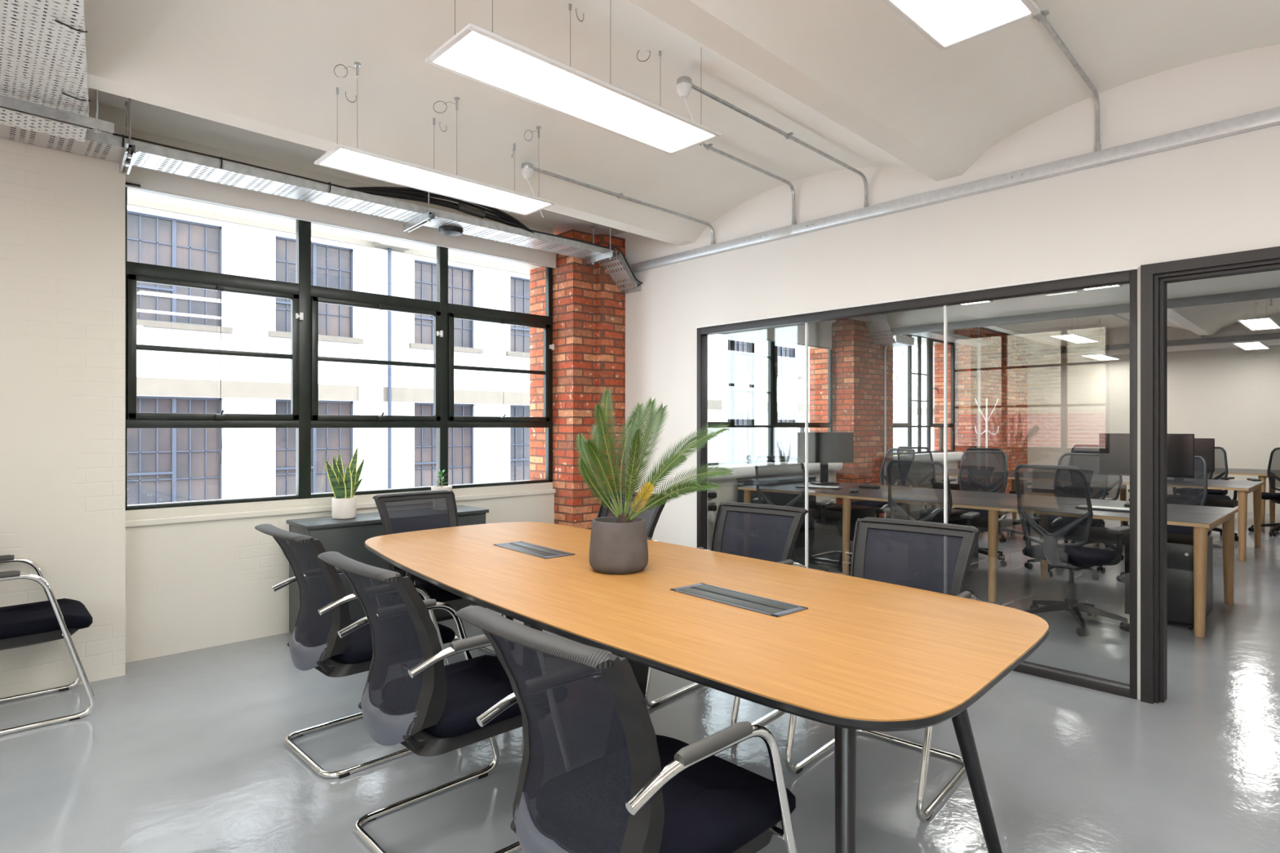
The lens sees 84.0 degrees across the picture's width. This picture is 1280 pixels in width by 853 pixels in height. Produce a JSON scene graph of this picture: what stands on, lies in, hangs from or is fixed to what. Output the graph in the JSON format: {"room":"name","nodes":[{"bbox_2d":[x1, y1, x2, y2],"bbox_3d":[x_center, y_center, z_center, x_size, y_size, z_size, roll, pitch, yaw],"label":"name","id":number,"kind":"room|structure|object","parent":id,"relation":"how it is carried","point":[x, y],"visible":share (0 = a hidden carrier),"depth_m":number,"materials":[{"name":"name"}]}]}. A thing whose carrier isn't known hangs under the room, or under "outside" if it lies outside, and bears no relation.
{"room":"office meeting room","nodes":[
{"label":"office meeting room","id":0,"kind":"room"},
{"bbox_2d":[0,80,555,697],"bbox_3d":[-2.784,-0.200,4.285,5.660,3.100,0.610,0,0,-43],"label":"wall","id":1,"kind":"structure","parent":0,"point":[153,583],"depth_m":3.76,"materials":[{"name":"beige paint"}]},
{"bbox_2d":[124,186,554,510],"bbox_3d":[-1.861,-0.464,5.110,3.045,1.892,0.105,0,0,-43],"label":"window","id":2,"kind":"structure","parent":1,"relation":"attached to","point":[304,297],"depth_m":4.76,"materials":[{"name":"glass"}]},
{"bbox_2d":[124,165,555,268],"bbox_3d":[-1.829,-1.432,5.065,3.040,0.146,0.065,0,0,-43],"label":"roller blind","id":3,"kind":"object","parent":1,"relation":"attached to","point":[139,178],"visible":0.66,"depth_m":4.72,"materials":[{"name":"fabric"}]},
{"bbox_2d":[589,516,648,573],"bbox_3d":[-0.090,0.503,3.030,0.253,0.213,0.253,0,0,-44],"label":"pot","id":4,"kind":"object","parent":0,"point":[618,544],"depth_m":2.93,"materials":[{"name":"grey ceramic"}]},
{"bbox_2d":[0,511,1279,852],"bbox_3d":[4.429,1.450,4.775,16.800,0.200,9.830,0,0,-43],"label":"floor","id":5,"kind":"structure","parent":0,"point":[187,752],"depth_m":2.92,"materials":[{"name":"grey concrete"}]},
{"bbox_2d":[0,555,95,736],"bbox_3d":[-2.980,0.879,3.265,0.713,0.941,0.557,0,0,-43],"label":"chair","id":6,"kind":"object","parent":5,"relation":"on","point":[53,619],"visible":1,"depth_m":3.26,"materials":[{"name":"fabric"}]},
{"bbox_2d":[254,524,454,778],"bbox_3d":[-1.203,0.879,3.034,0.714,0.941,0.557,0,0,-44],"label":"chair","id":7,"kind":"object","parent":5,"relation":"on","point":[315,642],"visible":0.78,"depth_m":2.82,"materials":[{"name":"fabric"}]},
{"bbox_2d":[286,505,488,633],"bbox_3d":[-1.683,0.975,4.861,1.260,0.750,0.390,0,0,-43],"label":"base cabinet","id":8,"kind":"object","parent":5,"relation":"on","point":[348,537],"visible":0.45,"depth_m":4.52,"materials":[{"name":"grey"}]},
{"bbox_2d":[324,447,364,519],"bbox_3d":[-1.924,0.367,4.657,0.172,0.465,0.199,0,0,9],"label":"snake plant","id":9,"kind":"object","parent":8,"relation":"on","point":[344,486],"visible":1,"depth_m":4.62,"materials":[{"name":"green plant"}]},
{"bbox_2d":[317,551,522,852],"bbox_3d":[-0.641,0.879,2.370,0.713,0.941,0.557,0,0,-43],"label":"chair","id":10,"kind":"object","parent":5,"relation":"on","point":[410,698],"visible":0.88,"depth_m":2.18,"materials":[{"name":"fabric"}]},
{"bbox_2d":[372,489,503,657],"bbox_3d":[-1.198,0.879,4.197,0.557,0.941,0.713,0,0,-43],"label":"chair","id":11,"kind":"object","parent":5,"relation":"on","point":[405,512],"visible":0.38,"depth_m":4.34,"materials":[{"name":"fabric"}]},
{"bbox_2d":[529,229,625,529],"bbox_3d":[-0.557,-0.150,6.333,0.530,3.000,0.705,0,0,-43],"label":"brick pier","id":12,"kind":"object","parent":5,"relation":"on","point":[588,307],"visible":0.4,"depth_m":6.09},
{"bbox_2d":[578,490,670,644],"bbox_3d":[-0.220,0.879,4.167,0.557,0.941,0.714,0,0,43],"label":"chair","id":13,"kind":"object","parent":5,"relation":"on","point":[651,517],"visible":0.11,"depth_m":4.29,"materials":[{"name":"fabric"}]},
{"bbox_2d":[454,604,797,852],"bbox_3d":[-0.012,0.879,1.663,0.713,0.941,0.557,0,0,-43],"label":"chair","id":14,"kind":"object","parent":5,"relation":"on","point":[596,775],"visible":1,"depth_m":1.50,"materials":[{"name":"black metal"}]},
{"bbox_2d":[364,521,1048,852],"bbox_3d":[-0.124,0.983,3.027,1.379,0.748,3.268,0,0,-43],"label":"meeting table","id":15,"kind":"object","parent":5,"relation":"on","point":[864,654],"visible":0.95,"depth_m":2.19,"materials":[{"name":"brown wood"}]},
{"bbox_2d":[493,541,574,559],"bbox_3d":[-0.531,0.608,3.516,0.165,0.004,0.500,0,0,-40],"label":"cable grommet","id":16,"kind":"object","parent":15,"relation":"on","point":[545,553],"visible":1,"depth_m":3.50,"materials":[{"name":"metal"}]},
{"bbox_2d":[575,386,733,573],"bbox_3d":[0.052,0.217,3.026,0.656,0.784,0.429,0,0,-7],"label":"cycad","id":17,"kind":"object","parent":15,"relation":"on","point":[619,543],"visible":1,"depth_m":2.98,"materials":[{"name":"green plant"}]},
{"bbox_2d":[670,582,808,617],"bbox_3d":[0.337,0.608,2.512,0.165,0.004,0.500,0,0,-41],"label":"cable grommet","id":18,"kind":"object","parent":15,"relation":"on","point":[755,603],"visible":1,"depth_m":2.49,"materials":[{"name":"metal"}]},
{"bbox_2d":[644,502,808,725],"bbox_3d":[0.443,0.879,3.483,0.557,0.941,0.714,0,0,42],"label":"chair","id":19,"kind":"object","parent":5,"relation":"on","point":[766,532],"visible":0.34,"depth_m":3.64,"materials":[{"name":"fabric"}]},
{"bbox_2d":[736,475,816,546],"bbox_3d":[1.532,0.950,7.930,0.920,0.760,0.424,0,0,-43],"label":"storage cabinet","id":20,"kind":"object","parent":5,"relation":"on","point":[800,541],"visible":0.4,"depth_m":7.74,"materials":[{"name":"black metal"}]},
{"bbox_2d":[752,455,832,572],"bbox_3d":[1.360,0.800,6.412,0.675,1.096,0.737,0,0,32],"label":"chair","id":21,"kind":"object","parent":5,"relation":"on","point":[813,524],"visible":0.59,"depth_m":6.19,"materials":[{"name":"fabric"}]},
{"bbox_2d":[737,480,909,575],"bbox_3d":[1.899,0.985,7.278,1.272,0.732,1.268,0,0,-43],"label":"desk","id":22,"kind":"object","parent":5,"relation":"on","point":[844,492],"visible":0.3,"depth_m":6.83,"materials":[{"name":"laminate"}]},
{"bbox_2d":[796,431,853,484],"bbox_3d":[1.995,0.340,7.678,0.620,0.559,0.200,0,0,-6],"label":"computer monitor","id":23,"kind":"object","parent":22,"relation":"on","point":[824,448],"visible":0.98,"depth_m":7.65,"materials":[{"name":"black plastic"}]},
{"bbox_2d":[777,501,885,512],"bbox_3d":[1.916,0.835,7.264,0.680,0.030,0.920,0,0,-44],"label":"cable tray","id":24,"kind":"object","parent":22,"relation":"on","point":[811,504],"depth_m":7.36,"materials":[{"name":"black metal"}]},
{"bbox_2d":[808,503,875,572],"bbox_3d":[1.928,1.065,6.827,0.563,0.570,0.410,0,0,-43],"label":"drawer pedestal","id":25,"kind":"object","parent":5,"relation":"on","point":[825,544],"visible":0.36,"depth_m":6.62,"materials":[{"name":"black metal"}]},
{"bbox_2d":[809,316,893,518],"bbox_3d":[2.865,-0.150,9.619,1.040,3.000,0.650,0,0,-43],"label":"pier","id":26,"kind":"object","parent":5,"relation":"on","point":[858,364],"visible":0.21,"depth_m":9.24,"materials":[{"name":"red brick"}]},
{"bbox_2d":[848,314,914,346],"bbox_3d":[3.087,-1.232,9.132,1.250,0.325,0.301,0,0,-43],"label":"cable tray","id":27,"kind":"object","parent":26,"relation":"attached to","point":[901,340],"visible":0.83,"depth_m":9.14,"materials":[{"name":"silver metal"}]},
{"bbox_2d":[884,346,887,518],"bbox_3d":[3.381,0.053,9.640,0.263,2.393,0.026,0,0,-43],"label":"conduit","id":28,"kind":"object","parent":26,"relation":"attached to","point":[885,348],"visible":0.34,"depth_m":9.55,"materials":[{"name":"grey metal"}]},
{"bbox_2d":[785,516,981,821],"bbox_3d":[0.988,0.879,2.829,0.557,0.941,0.714,0,0,42],"label":"chair","id":29,"kind":"object","parent":5,"relation":"on","point":[933,557],"visible":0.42,"depth_m":2.96,"materials":[{"name":"fabric"}]},
{"bbox_2d":[851,448,915,517],"bbox_3d":[2.682,0.800,7.981,0.737,1.096,0.675,0,0,-23],"label":"chair","id":30,"kind":"object","parent":5,"relation":"on","point":[864,503],"visible":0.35,"depth_m":8.04,"materials":[{"name":"fabric"}]},
{"bbox_2d":[897,446,956,509],"bbox_3d":[3.655,0.800,9.121,0.737,1.096,0.675,0,0,-43],"label":"chair","id":31,"kind":"object","parent":5,"relation":"on","point":[914,448],"visible":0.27,"depth_m":8.86,"materials":[{"name":"fabric"}]},
{"bbox_2d":[882,459,980,596],"bbox_3d":[2.255,0.800,5.555,0.675,1.096,0.737,0,0,38],"label":"chair","id":32,"kind":"object","parent":5,"relation":"on","point":[895,508],"visible":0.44,"depth_m":5.33,"materials":[{"name":"fabric"}]},
{"bbox_2d":[907,507,978,573],"bbox_3d":[2.768,1.065,6.494,0.563,0.570,0.410,0,0,-43],"label":"drawer pedestal","id":33,"kind":"object","parent":5,"relation":"on","point":[955,514],"visible":0.2,"depth_m":6.47,"materials":[{"name":"black metal"}]},
{"bbox_2d":[848,487,1050,601],"bbox_3d":[2.763,0.985,6.340,1.272,0.732,1.268,0,0,-43],"label":"desk","id":34,"kind":"object","parent":5,"relation":"on","point":[991,502],"visible":0.64,"depth_m":6.00,"materials":[{"name":"brown wood"}]},
{"bbox_2d":[884,515,1021,531],"bbox_3d":[2.779,0.835,6.325,0.680,0.030,0.920,0,0,-44],"label":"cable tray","id":35,"kind":"object","parent":34,"relation":"on","point":[980,523],"depth_m":6.10,"materials":[{"name":"black metal"}]},
{"bbox_2d":[893,467,1017,533],"bbox_3d":[4.351,0.985,9.853,1.272,0.732,1.268,0,0,-43],"label":"desk","id":36,"kind":"object","parent":5,"relation":"on","point":[951,472],"visible":0.11,"depth_m":9.80,"materials":[{"name":"brown wood"}]},
{"bbox_2d":[920,482,995,491],"bbox_3d":[4.367,0.835,9.838,0.680,0.030,0.920,0,0,-44],"label":"cable tray","id":37,"kind":"object","parent":36,"relation":"on","point":[953,486],"depth_m":9.70,"materials":[{"name":"black metal"}]},
{"bbox_2d":[951,450,1007,567],"bbox_3d":[3.362,0.800,7.136,0.675,1.096,0.737,0,0,41],"label":"chair","id":38,"kind":"object","parent":5,"relation":"on","point":[984,513],"visible":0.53,"depth_m":7.32,"materials":[{"name":"fabric"}]},
{"bbox_2d":[965,447,1031,542],"bbox_3d":[4.290,0.800,8.554,0.737,1.096,0.675,0,0,-39],"label":"chair","id":39,"kind":"object","parent":5,"relation":"on","point":[1007,531],"visible":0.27,"depth_m":8.38,"materials":[{"name":"fabric"}]},
{"bbox_2d":[984,471,1128,545],"bbox_3d":[5.228,0.985,8.928,1.272,0.732,1.268,0,0,-43],"label":"desk","id":40,"kind":"object","parent":5,"relation":"on","point":[1011,475],"visible":0.24,"depth_m":8.87,"materials":[{"name":"brown wood"}]},
{"bbox_2d":[1008,488,1107,497],"bbox_3d":[5.245,0.835,8.913,0.680,0.030,0.920,0,0,-44],"label":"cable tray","id":41,"kind":"object","parent":40,"relation":"on","point":[1049,490],"depth_m":8.93,"materials":[{"name":"black metal"}]},
{"bbox_2d":[1024,452,1107,580],"bbox_3d":[3.945,0.800,6.565,0.737,1.096,0.675,0,0,-34],"label":"chair","id":42,"kind":"object","parent":5,"relation":"on","point":[1095,522],"visible":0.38,"depth_m":6.65,"materials":[{"name":"fabric"}]},
{"bbox_2d":[1014,463,1129,636],"bbox_3d":[2.940,0.800,4.862,0.737,1.096,0.675,0,0,-35],"label":"chair","id":43,"kind":"object","parent":5,"relation":"on","point":[1072,557],"visible":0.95,"depth_m":4.70,"materials":[{"name":"fabric"}]},
{"bbox_2d":[1058,444,1104,524],"bbox_3d":[5.999,0.800,9.688,0.737,1.096,0.675,0,0,-39],"label":"chair","id":44,"kind":"object","parent":5,"relation":"on","point":[1083,447],"visible":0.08,"depth_m":9.92,"materials":[{"name":"fabric"}]},
{"bbox_2d":[1067,450,1129,551],"bbox_3d":[4.998,0.800,7.706,0.675,1.096,0.737,0,0,45],"label":"chair","id":45,"kind":"object","parent":5,"relation":"on","point":[1119,478],"visible":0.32,"depth_m":7.47,"materials":[{"name":"fabric"}]},
{"bbox_2d":[998,496,1238,637],"bbox_3d":[3.640,0.985,5.415,1.272,0.732,1.268,0,0,-43],"label":"desk","id":46,"kind":"object","parent":5,"relation":"on","point":[1203,519],"visible":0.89,"depth_m":5.18,"materials":[{"name":"laminate"}]},
{"bbox_2d":[1046,524,1129,545],"bbox_3d":[3.657,0.835,5.400,0.680,0.030,0.920,0,0,-44],"label":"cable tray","id":47,"kind":"object","parent":46,"relation":"on","point":[1096,534],"depth_m":5.37,"materials":[{"name":"black metal"}]},
{"bbox_2d":[1098,433,1194,506],"bbox_3d":[3.920,0.337,5.516,0.600,0.564,0.200,0,0,38],"label":"computer monitor","id":48,"kind":"object","parent":46,"relation":"on","point":[1113,448],"visible":0.48,"depth_m":5.55,"materials":[{"name":"black plastic"}]},
{"bbox_2d":[1115,455,1211,582],"bbox_3d":[4.452,0.800,6.016,0.737,1.096,0.675,0,0,-41],"label":"chair","id":49,"kind":"object","parent":5,"relation":"on","point":[1175,529],"visible":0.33,"depth_m":6.08,"materials":[{"name":"fabric"}]},
{"bbox_2d":[1124,533,1213,630],"bbox_3d":[3.709,1.065,4.988,0.563,0.570,0.410,0,0,-43],"label":"drawer pedestal","id":50,"kind":"object","parent":5,"relation":"on","point":[1180,605],"visible":0.4,"depth_m":4.74,"materials":[{"name":"black metal"}]},
{"bbox_2d":[1102,475,1263,560],"bbox_3d":[6.106,0.985,8.003,1.272,0.732,1.268,0,0,-43],"label":"desk","id":51,"kind":"object","parent":5,"relation":"on","point":[1243,488],"visible":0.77,"depth_m":7.59,"materials":[{"name":"brown wood"}]},
{"bbox_2d":[1128,498,1237,507],"bbox_3d":[6.123,0.835,7.988,0.680,0.030,0.920,0,0,-44],"label":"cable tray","id":52,"kind":"object","parent":51,"relation":"on","point":[1209,502],"depth_m":7.60,"materials":[{"name":"black metal"}]},
{"bbox_2d":[1167,438,1214,482],"bbox_3d":[6.042,0.374,7.971,0.620,0.489,0.200,0,0,37],"label":"computer monitor","id":53,"kind":"object","parent":51,"relation":"on","point":[1203,447],"visible":0.37,"depth_m":7.81,"materials":[{"name":"black plastic"}]},
{"bbox_2d":[1173,446,1238,541],"bbox_3d":[6.888,0.800,8.678,0.675,1.096,0.737,0,0,37],"label":"chair","id":54,"kind":"object","parent":5,"relation":"on","point":[1224,473],"visible":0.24,"depth_m":8.77,"materials":[{"name":"fabric"}]},
{"bbox_2d":[1195,467,1275,529],"bbox_3d":[8.193,0.985,10.162,1.272,0.732,1.268,0,0,-43],"label":"desk","id":55,"kind":"object","parent":5,"relation":"on","point":[1262,473],"visible":0.42,"depth_m":9.64,"materials":[{"name":"brown wood"}]},
{"bbox_2d":[1246,447,1279,536],"bbox_3d":[8.040,0.800,8.860,0.675,1.096,0.737,0,0,27],"label":"chair","id":56,"kind":"object","parent":5,"relation":"on","point":[1274,497],"visible":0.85,"depth_m":8.74,"materials":[{"name":"fabric"}]},
{"bbox_2d":[0,0,1279,346],"bbox_3d":[4.462,-1.732,4.741,16.800,0.536,10.189,0,0,-43],"label":"ceiling","id":57,"kind":"structure","parent":0,"point":[853,81],"depth_m":3.32,"materials":[{"name":"paint"}]},
{"bbox_2d":[0,88,114,134],"bbox_3d":[-2.940,-1.516,2.807,0.045,0.329,1.401,0,0,44],"label":"channel","id":58,"kind":"object","parent":57,"relation":"hanging from","point":[98,126],"visible":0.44,"depth_m":3.16,"materials":[{"name":"metal"}]},
{"bbox_2d":[0,0,90,142],"bbox_3d":[-2.269,-1.419,1.953,1.190,0.079,2.903,0,0,-37],"label":"cable tray","id":59,"kind":"object","parent":58,"relation":"on","point":[51,4],"visible":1,"depth_m":2.78,"materials":[{"name":"silver metal"}]},
{"bbox_2d":[0,0,84,111],"bbox_3d":[-2.039,-1.445,2.007,0.702,0.026,2.574,0,0,-37],"label":"cable bundle","id":60,"kind":"object","parent":59,"relation":"in","point":[6,0],"visible":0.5,"depth_m":2.75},
{"bbox_2d":[119,97,136,174],"bbox_3d":[-2.671,-1.519,3.704,0.044,0.322,0.391,0,0,-40],"label":"channel","id":61,"kind":"object","parent":57,"relation":"hanging from","point":[126,160],"visible":0.92,"depth_m":3.65,"materials":[{"name":"metal"}]},
{"bbox_2d":[0,110,617,259],"bbox_3d":[-2.252,-1.438,4.139,5.430,0.054,0.267,0,0,-43],"label":"cable tray","id":62,"kind":"object","parent":61,"relation":"on","point":[157,153],"visible":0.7,"depth_m":4.19,"materials":[{"name":"silver metal"}]},
{"bbox_2d":[112,133,355,192],"bbox_3d":[-2.225,-1.447,3.979,1.250,0.066,0.035,0,0,-43],"label":"cable","id":63,"kind":"object","parent":62,"relation":"attached to","point":[122,135],"visible":0.99,"depth_m":3.90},
{"bbox_2d":[9,125,599,257],"bbox_3d":[-2.241,-1.431,4.141,5.250,0.029,0.181,0,0,-43],"label":"cable bundle","id":64,"kind":"object","parent":62,"relation":"in","point":[14,126],"visible":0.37,"depth_m":4.22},
{"bbox_2d":[347,186,533,233],"bbox_3d":[-1.320,-1.522,4.879,1.405,0.158,0.072,0,0,-43],"label":"cable bundle","id":65,"kind":"object","parent":62,"relation":"in","point":[402,193],"visible":0.91,"depth_m":4.87,"materials":[{"name":"plastic"}]},
{"bbox_2d":[438,225,462,235],"bbox_3d":[-1.352,-1.393,5.086,0.170,0.045,0.170,0,0,-43],"label":"smoke detector","id":66,"kind":"object","parent":62,"relation":"attached to","point":[448,230],"visible":1,"depth_m":5.03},
{"bbox_2d":[597,244,642,293],"bbox_3d":[-0.208,-1.328,6.058,0.379,0.326,0.289,0,0,-43],"label":"cable tray","id":67,"kind":"object","parent":62,"relation":"attached to","point":[623,274],"visible":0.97,"depth_m":6.05,"materials":[{"name":"silver metal"}]},
{"bbox_2d":[403,191,435,231],"bbox_3d":[-1.507,-1.519,4.842,0.044,0.322,0.420,0,0,-41],"label":"channel","id":68,"kind":"object","parent":57,"relation":"hanging from","point":[428,216],"visible":0.93,"depth_m":4.79,"materials":[{"name":"metal"}]},
{"bbox_2d":[314,61,555,215],"bbox_3d":[-1.026,-1.444,3.684,1.195,0.411,0.365,0,0,-43],"label":"led panel","id":69,"kind":"object","parent":57,"relation":"hanging from","point":[341,157],"visible":0.96,"depth_m":3.57,"materials":[{"name":"white plastic"}]},
{"bbox_2d":[320,148,549,213],"bbox_3d":[-1.003,-1.244,3.660,1.155,0.004,0.257,0,0,-44],"label":"diffuser","id":70,"kind":"object","parent":69,"relation":"attached to","point":[382,167],"depth_m":3.58,"materials":[{"name":"white"}]},
{"bbox_2d":[424,0,721,155],"bbox_3d":[-0.202,-1.462,2.714,1.195,0.466,0.401,0,0,-43],"label":"led panel","id":71,"kind":"object","parent":57,"relation":"hanging from","point":[476,53],"visible":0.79,"depth_m":2.61,"materials":[{"name":"white plastic"}]},
{"bbox_2d":[584,225,617,266],"bbox_3d":[-0.361,-1.519,5.930,0.044,0.322,0.502,0,0,-39],"label":"channel","id":72,"kind":"object","parent":57,"relation":"hanging from","point":[609,255],"visible":0.86,"depth_m":5.87,"materials":[{"name":"metal"}]},
{"bbox_2d":[521,162,714,244],"bbox_3d":[-0.051,-1.411,4.855,1.802,0.315,0.091,0,0,-45],"label":"conduit","id":73,"kind":"object","parent":57,"relation":"attached to","point":[527,168],"visible":0.99,"depth_m":4.63,"materials":[{"name":"metal"}]},
{"bbox_2d":[698,142,795,225],"bbox_3d":[0.503,-1.546,4.377,1.656,0.303,0.055,0,0,-45],"label":"conduit","id":74,"kind":"object","parent":57,"relation":"attached to","point":[708,146],"visible":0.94,"depth_m":4.67,"materials":[{"name":"metal"}]},
{"bbox_2d":[676,75,868,207],"bbox_3d":[0.832,-1.461,3.917,1.812,0.315,0.091,0,0,-45],"label":"conduit","id":75,"kind":"object","parent":57,"relation":"attached to","point":[684,85],"visible":0.98,"depth_m":3.67,"materials":[{"name":"metal"}]},
{"bbox_2d":[910,330,990,346],"bbox_3d":[4.564,-1.530,10.590,2.600,0.441,0.282,0,0,-43],"label":"cable tray","id":76,"kind":"object","parent":57,"relation":"hanging from","point":[928,335],"visible":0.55,"depth_m":10.66,"materials":[{"name":"silver metal"}]},
{"bbox_2d":[880,0,1040,50],"bbox_3d":[0.645,-1.462,1.822,1.195,0.466,0.401,0,0,-43],"label":"led panel","id":77,"kind":"object","parent":57,"relation":"hanging from","point":[946,24],"visible":1,"depth_m":2.13,"materials":[{"name":"white plastic"}]},
{"bbox_2d":[1032,0,1100,151],"bbox_3d":[1.785,-1.549,3.062,1.606,0.308,0.055,0,0,-45],"label":"conduit","id":78,"kind":"object","parent":57,"relation":"attached to","point":[1041,17],"visible":0.98,"depth_m":3.32,"materials":[{"name":"metal"}]},
{"bbox_2d":[1048,317,1099,343],"bbox_3d":[5.998,-1.462,9.804,1.195,0.516,0.303,0,0,-43],"label":"led panel","id":79,"kind":"object","parent":57,"relation":"hanging from","point":[1073,337],"visible":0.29,"depth_m":9.74,"materials":[{"name":"white plastic"}]},
{"bbox_2d":[1053,334,1097,342],"bbox_3d":[6.000,-1.209,9.802,1.155,0.004,0.257,0,0,-44],"label":"diffuser","id":80,"kind":"object","parent":79,"relation":"attached to","point":[1071,338],"depth_m":9.74,"materials":[{"name":"white"}]},
{"bbox_2d":[1231,302,1270,350],"bbox_3d":[8.716,-1.432,10.136,1.195,0.576,0.303,0,0,-43],"label":"led panel","id":81,"kind":"object","parent":57,"relation":"hanging from","point":[1248,345],"visible":0.85,"depth_m":10.09,"materials":[{"name":"white plastic"}]},
{"bbox_2d":[1235,342,1267,349],"bbox_3d":[8.718,-1.149,10.134,1.155,0.004,0.257,0,0,-44],"label":"diffuser","id":82,"kind":"object","parent":81,"relation":"attached to","point":[1243,345],"depth_m":10.09,"materials":[{"name":"white"}]},
{"bbox_2d":[1236,298,1279,330],"bbox_3d":[7.327,-1.462,8.404,1.195,0.516,0.303,0,0,-43],"label":"led panel","id":83,"kind":"object","parent":57,"relation":"hanging from","point":[1267,322],"visible":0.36,"depth_m":8.32,"materials":[{"name":"white plastic"}]},
{"bbox_2d":[1240,318,1279,329],"bbox_3d":[7.329,-1.209,8.402,1.155,0.004,0.257,0,0,-44],"label":"diffuser","id":84,"kind":"object","parent":83,"relation":"attached to","point":[1250,323],"depth_m":8.34,"materials":[{"name":"white"}]},
{"bbox_2d":[707,329,957,550],"bbox_3d":[3.324,-0.200,10.226,10.300,3.100,0.400,0,0,-43],"label":"wall","id":85,"kind":"structure","parent":0,"point":[728,492],"depth_m":7.79,"materials":[{"name":"beige paint"}]},
{"bbox_2d":[707,322,832,466],"bbox_3d":[1.248,-0.495,8.041,3.480,1.830,0.113,0,0,-43],"label":"window","id":86,"kind":"structure","parent":85,"relation":"in","point":[772,346],"depth_m":8.21,"materials":[{"name":"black metal"}]},
{"bbox_2d":[719,320,835,349],"bbox_3d":[1.285,-1.207,8.016,3.320,0.433,0.090,0,0,-43],"label":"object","id":87,"kind":"structure","parent":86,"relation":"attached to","point":[820,333],"depth_m":8.62,"materials":[{"name":"paint"}]},
{"bbox_2d":[707,461,843,480],"bbox_3d":[1.315,0.490,7.948,3.350,0.148,0.150,0,0,-43],"label":"window sill","id":88,"kind":"structure","parent":85,"relation":"attached to","point":[740,471],"depth_m":7.84,"materials":[{"name":"white paint"}]},
{"bbox_2d":[893,333,955,455],"bbox_3d":[4.255,-0.495,10.894,2.730,1.830,0.113,0,0,-43],"label":"window","id":89,"kind":"structure","parent":85,"relation":"in","point":[930,341],"depth_m":11.21,"materials":[{"name":"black metal"}]},
{"bbox_2d":[893,451,965,465],"bbox_3d":[4.344,0.490,10.822,2.600,0.148,0.150,0,0,-43],"label":"window sill","id":90,"kind":"structure","parent":85,"relation":"attached to","point":[952,456],"depth_m":11.10,"materials":[{"name":"white paint"}]},
{"bbox_2d":[611,44,1279,699],"bbox_3d":[2.825,-0.190,3.226,0.120,3.080,9.190,0,0,-43],"label":"wall partition","id":91,"kind":"structure","parent":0,"point":[1220,196],"depth_m":3.99,"materials":[{"name":"paint"}]},
{"bbox_2d":[695,266,1138,699],"bbox_3d":[1.478,0.281,4.597,0.083,2.138,2.929,0,0,-43],"label":"frame","id":92,"kind":"structure","parent":91,"relation":"in","point":[1129,691],"depth_m":4.04,"materials":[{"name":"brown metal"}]},
{"bbox_2d":[630,106,1279,272],"bbox_3d":[2.910,-1.363,3.003,0.062,0.067,8.650,0,0,-43],"label":"steel trunking","id":93,"kind":"object","parent":91,"relation":"attached to","point":[1271,117],"visible":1,"depth_m":3.92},
{"bbox_2d":[1140,246,1279,704],"bbox_3d":[2.850,0.279,3.201,0.169,2.142,0.961,0,0,-43],"label":"door frame","id":94,"kind":"structure","parent":91,"relation":"in","point":[1155,277],"depth_m":3.47,"materials":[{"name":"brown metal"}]},
{"bbox_2d":[933,327,1027,493],"bbox_3d":[6.170,-0.150,12.783,2.650,3.000,0.610,0,0,-43],"label":"wall pier","id":95,"kind":"object","parent":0,"point":[1003,362],"visible":0.5,"depth_m":12.20,"materials":[{"name":"red brick"}]},
{"bbox_2d":[976,337,980,469],"bbox_3d":[5.584,-0.050,11.723,0.060,2.800,0.060,0,0,-43],"label":"pipe","id":96,"kind":"object","parent":95,"relation":"attached to","point":[978,347],"visible":0.6,"depth_m":11.70,"materials":[{"name":"white metal"}]},
{"bbox_2d":[871,270,1279,334],"bbox_3d":[6.302,-1.475,6.339,0.630,0.450,8.920,0,0,-43],"label":"beam","id":97,"kind":"structure","parent":0,"point":[1077,299],"depth_m":7.66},
{"bbox_2d":[874,287,1279,337],"bbox_3d":[6.076,-1.208,6.076,0.055,0.085,8.750,0,0,-43],"label":"steel trunking","id":98,"kind":"object","parent":97,"relation":"attached to","point":[1269,293],"visible":0.76,"depth_m":7.51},
{"bbox_2d":[1019,314,1279,514],"bbox_3d":[10.274,-0.200,10.529,0.200,3.100,9.530,0,0,-43],"label":"wall","id":99,"kind":"structure","parent":0,"point":[1231,397],"depth_m":11.77,"materials":[{"name":"beige paint"}]},
{"bbox_2d":[1033,333,1279,356],"bbox_3d":[10.414,-1.370,10.193,0.055,0.120,8.750,0,0,-43],"label":"steel trunking","id":100,"kind":"object","parent":99,"relation":"attached to","point":[1041,353],"visible":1,"depth_m":11.73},
{"bbox_2d":[1044,338,1279,359],"bbox_3d":[10.395,-1.290,10.140,0.100,0.100,8.400,0,0,-43],"label":"pipe","id":101,"kind":"object","parent":99,"relation":"attached to","point":[1272,341],"visible":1,"depth_m":11.70,"materials":[{"name":"metal"}]},
{"label":"outside","id":102,"kind":"structure","parent":0,"visible":0},
{"bbox_3d":[2.753,5.450,15.985,54.000,0.200,8.600,0,0,-44],"label":"ground","id":103,"kind":"structure","parent":102,"visible":0},
{"bbox_2d":[127,196,933,505],"bbox_3d":[-0.248,-1.400,19.147,42.000,13.500,0.880,0,0,-43],"label":"office building","id":104,"kind":"structure","parent":103,"relation":"on","point":[165,465],"depth_m":13.80,"materials":[{"name":"white paint"}]},
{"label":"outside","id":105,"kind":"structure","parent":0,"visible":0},
{"bbox_2d":[893,337,911,455],"bbox_3d":[7.360,0.800,20.790,2.500,6.800,0.072,0,0,-43],"label":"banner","id":106,"kind":"object","parent":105,"point":[900,354],"visible":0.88,"depth_m":21.11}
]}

